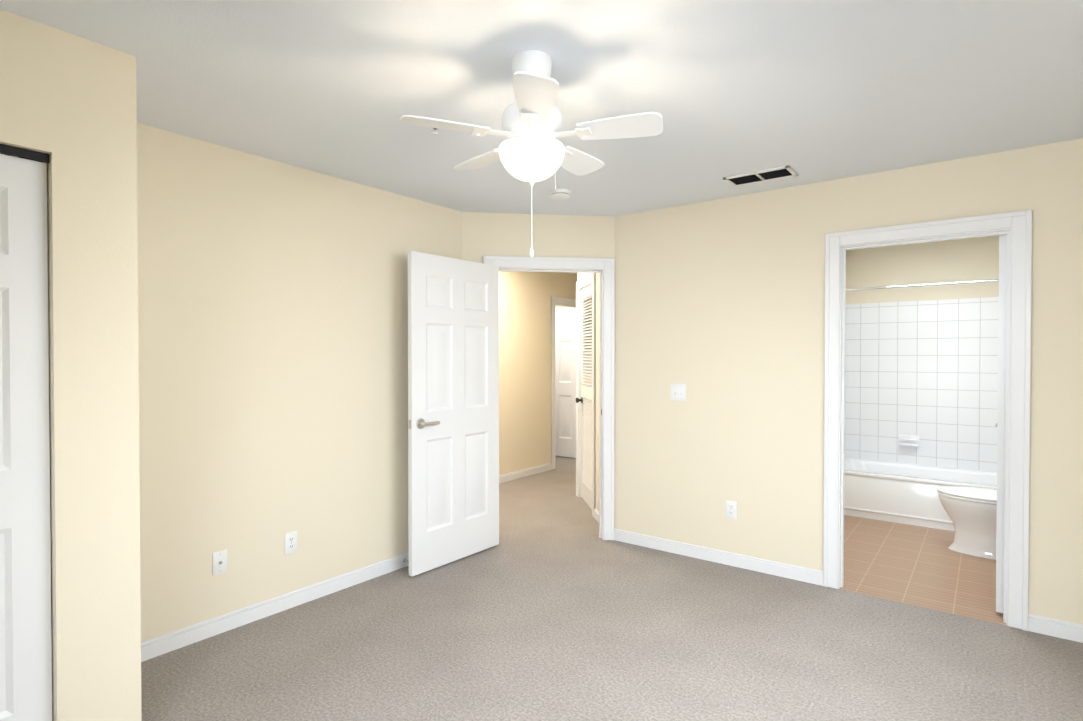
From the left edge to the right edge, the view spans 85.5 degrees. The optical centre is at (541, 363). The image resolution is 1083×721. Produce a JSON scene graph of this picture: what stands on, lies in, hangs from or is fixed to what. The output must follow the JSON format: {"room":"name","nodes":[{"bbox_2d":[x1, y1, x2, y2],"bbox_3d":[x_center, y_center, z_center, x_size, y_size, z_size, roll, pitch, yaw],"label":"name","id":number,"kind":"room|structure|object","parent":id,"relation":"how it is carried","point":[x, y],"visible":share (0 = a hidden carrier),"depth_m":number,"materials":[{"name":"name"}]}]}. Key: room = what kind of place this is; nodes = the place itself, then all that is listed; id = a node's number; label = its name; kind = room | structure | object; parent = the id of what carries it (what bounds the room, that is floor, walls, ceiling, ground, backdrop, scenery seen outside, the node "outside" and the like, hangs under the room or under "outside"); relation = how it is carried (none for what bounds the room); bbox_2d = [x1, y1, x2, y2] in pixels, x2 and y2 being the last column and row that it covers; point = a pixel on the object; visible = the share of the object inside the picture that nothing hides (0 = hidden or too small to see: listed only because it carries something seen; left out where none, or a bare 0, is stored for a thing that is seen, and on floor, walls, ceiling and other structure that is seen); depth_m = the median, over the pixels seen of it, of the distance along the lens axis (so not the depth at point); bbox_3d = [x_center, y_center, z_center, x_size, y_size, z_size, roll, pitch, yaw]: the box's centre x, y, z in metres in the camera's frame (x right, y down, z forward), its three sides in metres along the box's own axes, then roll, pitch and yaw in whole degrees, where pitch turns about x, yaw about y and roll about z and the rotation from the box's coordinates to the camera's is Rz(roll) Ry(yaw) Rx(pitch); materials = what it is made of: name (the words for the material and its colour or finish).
{"room":"empty bedroom","nodes":[
{"label":"empty bedroom","id":0,"kind":"room"},
{"bbox_2d":[0,9,141,720],"bbox_3d":[-1.909,0.149,1.531,0.115,2.440,1.446,1,1,37],"label":"wall","id":1,"kind":"structure","parent":0,"point":[68,102],"depth_m":1.96,"materials":[{"name":"beige paint"}]},
{"bbox_2d":[0,143,49,162],"bbox_3d":[-1.921,-0.657,1.502,0.060,0.027,1.020,1,1,37],"label":"track rail","id":2,"kind":"object","parent":1,"relation":"attached to","point":[18,152],"visible":0.88,"depth_m":1.84,"materials":[{"name":"black metal"}]},
{"bbox_2d":[0,154,51,720],"bbox_3d":[-1.921,0.358,1.514,0.030,2.000,1.012,1,1,37],"label":"closet door","id":3,"kind":"structure","parent":1,"relation":"in","point":[25,630],"depth_m":1.86,"materials":[{"name":"white paint"}]},
{"bbox_2d":[137,123,462,641],"bbox_3d":[-1.752,0.134,2.843,0.115,2.440,3.720,1,1,37],"label":"wall","id":4,"kind":"structure","parent":0,"point":[273,342],"depth_m":3.11,"materials":[{"name":"beige paint"}]},
{"bbox_2d":[212,549,227,575],"bbox_3d":[-1.607,0.999,2.932,0.020,0.116,0.072,1,1,37],"label":"outlet","id":5,"kind":"object","parent":4,"relation":"attached to","point":[219,562],"visible":1,"depth_m":2.93,"materials":[{"name":"white plastic"}]},
{"bbox_2d":[141,552,408,661],"bbox_3d":[-1.262,1.305,3.392,0.013,0.085,2.274,1,1,37],"label":"baseboard","id":6,"kind":"structure","parent":4,"relation":"attached to","point":[171,641],"depth_m":3.10,"materials":[{"name":"white paint"}]},
{"bbox_2d":[285,531,296,554],"bbox_3d":[-1.383,0.992,3.234,0.008,0.116,0.072,1,1,37],"label":"electrical outlet","id":7,"kind":"object","parent":4,"relation":"attached to","point":[290,542],"visible":1,"depth_m":3.23,"materials":[{"name":"white plastic"}]},
{"bbox_2d":[499,271,576,474],"bbox_3d":[-0.942,0.098,5.861,0.115,2.440,5.800,1,1,37],"label":"wall","id":8,"kind":"structure","parent":0,"point":[524,370],"depth_m":6.77,"materials":[{"name":"beige paint"}]},
{"bbox_2d":[499,463,551,482],"bbox_3d":[-0.891,1.276,5.836,0.013,0.085,5.800,1,1,37],"label":"baseboard","id":9,"kind":"structure","parent":8,"relation":"attached to","point":[523,473],"depth_m":6.74,"materials":[{"name":"white paint"}]},
{"bbox_2d":[551,296,575,469],"bbox_3d":[0.352,0.237,7.555,0.155,2.121,0.932,1,1,37],"label":"door frame","id":10,"kind":"structure","parent":8,"relation":"attached to","point":[562,301],"depth_m":7.17,"materials":[{"name":"white paint"}]},
{"bbox_2d":[555,308,575,457],"bbox_3d":[0.214,0.264,8.107,0.764,2.030,0.147,1,1,37],"label":"door","id":11,"kind":"structure","parent":8,"relation":"in","point":[565,382],"depth_m":8.00,"materials":[{"name":"white paint"}]},
{"bbox_2d":[462,212,614,262],"bbox_3d":[-0.019,0.115,4.409,1.135,2.440,0.115,0,1,-7],"label":"wall","id":12,"kind":"structure","parent":0,"point":[509,234],"depth_m":4.34,"materials":[{"name":"beige paint"}]},
{"bbox_2d":[408,251,498,575],"bbox_3d":[-0.573,0.313,3.976,0.149,2.030,0.814,1,1,37],"label":"bedroom door","id":13,"kind":"structure","parent":12,"relation":"in","point":[453,409],"depth_m":3.91,"materials":[{"name":"white paint"}]},
{"bbox_2d":[483,256,614,539],"bbox_3d":[0.052,0.275,4.419,0.982,2.121,0.155,0,1,-7],"label":"door frame","id":14,"kind":"structure","parent":12,"relation":"attached to","point":[604,268],"depth_m":4.40,"materials":[{"name":"white paint"}]},
{"bbox_2d":[0,0,1082,274],"bbox_3d":[0.376,-1.153,4.240,6.450,0.100,9.150,1,1,37],"label":"ceiling","id":15,"kind":"structure","parent":0,"point":[814,90],"depth_m":2.25,"materials":[{"name":"white paint"}]},
{"bbox_2d":[432,128,438,134],"bbox_3d":[-0.479,-1.059,2.636,0.060,0.050,0.060,1,1,37],"label":"sprinkler","id":16,"kind":"object","parent":15,"relation":"attached to","point":[435,132],"visible":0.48,"depth_m":2.63,"materials":[{"name":"silver metal"}]},
{"bbox_2d":[400,50,662,256],"bbox_3d":[-0.025,-0.728,2.110,0.890,0.699,0.867,1,1,37],"label":"ceiling fan","id":17,"kind":"object","parent":15,"relation":"hanging from","point":[531,150],"visible":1,"depth_m":2.01,"materials":[{"name":"white"}]},
{"bbox_2d":[550,189,570,200],"bbox_3d":[0.121,-1.075,3.751,0.136,0.045,0.136,1,1,37],"label":"smoke detector","id":18,"kind":"object","parent":15,"relation":"attached to","point":[560,194],"visible":1,"depth_m":3.71,"materials":[{"name":"white plastic"}]},
{"bbox_2d":[723,165,797,186],"bbox_3d":[1.275,-1.088,3.416,0.370,0.010,0.200,1,1,37],"label":"ceiling vent","id":19,"kind":"object","parent":15,"relation":"in","point":[787,171],"visible":1,"depth_m":3.40,"materials":[{"name":"white plastic"}]},
{"bbox_2d":[555,305,572,308],"bbox_3d":[0.278,0.066,8.506,1.160,2.440,0.115,1,1,37],"label":"wall","id":20,"kind":"structure","parent":0,"point":[558,307],"depth_m":8.43,"materials":[{"name":"beige paint"}]},
{"bbox_2d":[577,273,598,510],"bbox_3d":[0.501,0.106,5.200,0.115,2.440,1.300,0,1,-8],"label":"wall","id":21,"kind":"structure","parent":0,"point":[580,276],"depth_m":4.99,"materials":[{"name":"beige paint"}]},
{"bbox_2d":[576,284,591,508],"bbox_3d":[0.436,0.296,5.436,0.466,2.030,0.450,1,1,37],"label":"door","id":22,"kind":"structure","parent":21,"relation":"in","point":[586,432],"depth_m":5.52,"materials":[{"name":"white paint"}]},
{"bbox_2d":[576,273,595,516],"bbox_3d":[0.461,0.263,5.433,0.137,2.121,0.782,0,1,-8],"label":"door frame","id":23,"kind":"structure","parent":21,"relation":"attached to","point":[586,281],"depth_m":5.72,"materials":[{"name":"white paint"}]},
{"bbox_2d":[594,508,598,522],"bbox_3d":[0.438,1.283,5.206,0.013,0.085,1.300,0,1,-8],"label":"baseboard","id":24,"kind":"structure","parent":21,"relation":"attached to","point":[596,514],"depth_m":4.95,"materials":[{"name":"white paint"}]},
{"bbox_2d":[141,456,1082,720],"bbox_3d":[0.376,1.387,4.271,6.450,0.100,9.150,1,1,37],"label":"floor","id":25,"kind":"structure","parent":0,"point":[524,620],"depth_m":2.75,"materials":[{"name":"grey carpet"}]},
{"bbox_2d":[614,138,1082,624],"bbox_3d":[1.732,0.125,3.587,2.885,2.440,0.115,1,1,37],"label":"wall","id":26,"kind":"structure","parent":0,"point":[720,308],"depth_m":3.70,"materials":[{"name":"beige paint"}]},
{"bbox_2d":[670,384,685,400],"bbox_3d":[0.955,0.204,4.100,0.116,0.116,0.016,1,1,37],"label":"switch plate","id":27,"kind":"object","parent":26,"relation":"attached to","point":[677,392],"visible":1,"depth_m":4.10,"materials":[{"name":"white plastic"}]},
{"bbox_2d":[726,500,736,518],"bbox_3d":[1.257,0.972,3.883,0.072,0.116,0.008,1,1,37],"label":"electrical outlet","id":28,"kind":"object","parent":26,"relation":"attached to","point":[731,509],"visible":1,"depth_m":3.88,"materials":[{"name":"white plastic"}]},
{"bbox_2d":[614,529,1082,642],"bbox_3d":[1.693,1.303,3.551,2.885,0.085,0.013,1,1,37],"label":"baseboard","id":29,"kind":"structure","parent":26,"relation":"attached to","point":[1056,628],"depth_m":3.76,"materials":[{"name":"white paint"}]},
{"bbox_2d":[823,210,1031,630],"bbox_3d":[2.123,0.288,3.290,0.952,2.121,0.155,1,1,37],"label":"door frame","id":30,"kind":"structure","parent":26,"relation":"attached to","point":[1016,227],"depth_m":3.04,"materials":[{"name":"white paint"}]},
{"bbox_2d":[995,234,1006,612],"bbox_3d":[2.734,0.320,3.396,0.157,2.030,0.784,1,1,37],"label":"bathroom door","id":31,"kind":"structure","parent":26,"relation":"in","point":[1000,424],"depth_m":3.13,"materials":[{"name":"white paint"}]},
{"bbox_2d":[846,235,998,303],"bbox_3d":[3.658,0.104,5.362,1.560,2.440,0.115,1,1,37],"label":"wall","id":32,"kind":"structure","parent":0,"point":[969,259],"depth_m":5.38,"materials":[{"name":"beige paint"}]},
{"bbox_2d":[846,297,998,471],"bbox_3d":[3.621,0.187,5.314,1.560,1.525,0.009,1,1,37],"label":"wall tile","id":33,"kind":"structure","parent":32,"relation":"attached to","point":[926,371],"depth_m":5.38,"materials":[{"name":"white tile"}]},
{"bbox_2d":[898,435,918,446],"bbox_3d":[3.409,0.723,5.439,0.166,0.100,0.060,1,1,37],"label":"soap dish","id":34,"kind":"object","parent":33,"relation":"attached to","point":[908,440],"visible":1,"depth_m":5.40,"materials":[{"name":"white ceramic"}]},
{"bbox_2d":[840,515,1005,624],"bbox_3d":[3.148,1.376,5.179,3.150,0.100,4.340,1,1,37],"label":"floor","id":35,"kind":"structure","parent":0,"point":[925,567],"depth_m":3.81,"materials":[{"name":"tile"}]},
{"bbox_2d":[844,458,996,530],"bbox_3d":[3.390,1.135,5.024,1.556,0.385,0.764,1,1,37],"label":"bathtub","id":36,"kind":"object","parent":35,"relation":"on","point":[902,493],"visible":0.4,"depth_m":4.96,"materials":[{"name":"white ceramic"}]},
{"bbox_2d":[937,486,996,559],"bbox_3d":[3.181,0.957,4.066,0.727,0.765,0.490,1,1,37],"label":"toilet","id":37,"kind":"object","parent":35,"relation":"on","point":[971,512],"visible":0.4,"depth_m":4.07,"materials":[{"name":"white ceramic"}]},
{"bbox_3d":[2.244,0.109,4.892,0.115,2.440,2.580,1,1,37],"label":"wall","id":38,"kind":"structure","parent":0,"visible":0},
{"bbox_2d":[845,304,846,457],"bbox_3d":[2.749,0.185,5.451,0.009,1.525,0.831,1,1,37],"label":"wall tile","id":39,"kind":"structure","parent":38,"relation":"attached to","point":[845,381],"depth_m":5.76,"materials":[{"name":"white tile"}]},
{"bbox_2d":[846,279,998,290],"bbox_3d":[3.186,-0.639,4.735,1.558,0.060,0.060,1,1,37],"label":"curtain rod","id":40,"kind":"object","parent":38,"relation":"attached to","point":[926,284],"visible":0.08,"depth_m":4.77,"materials":[{"name":"silver metal"}]}
]}

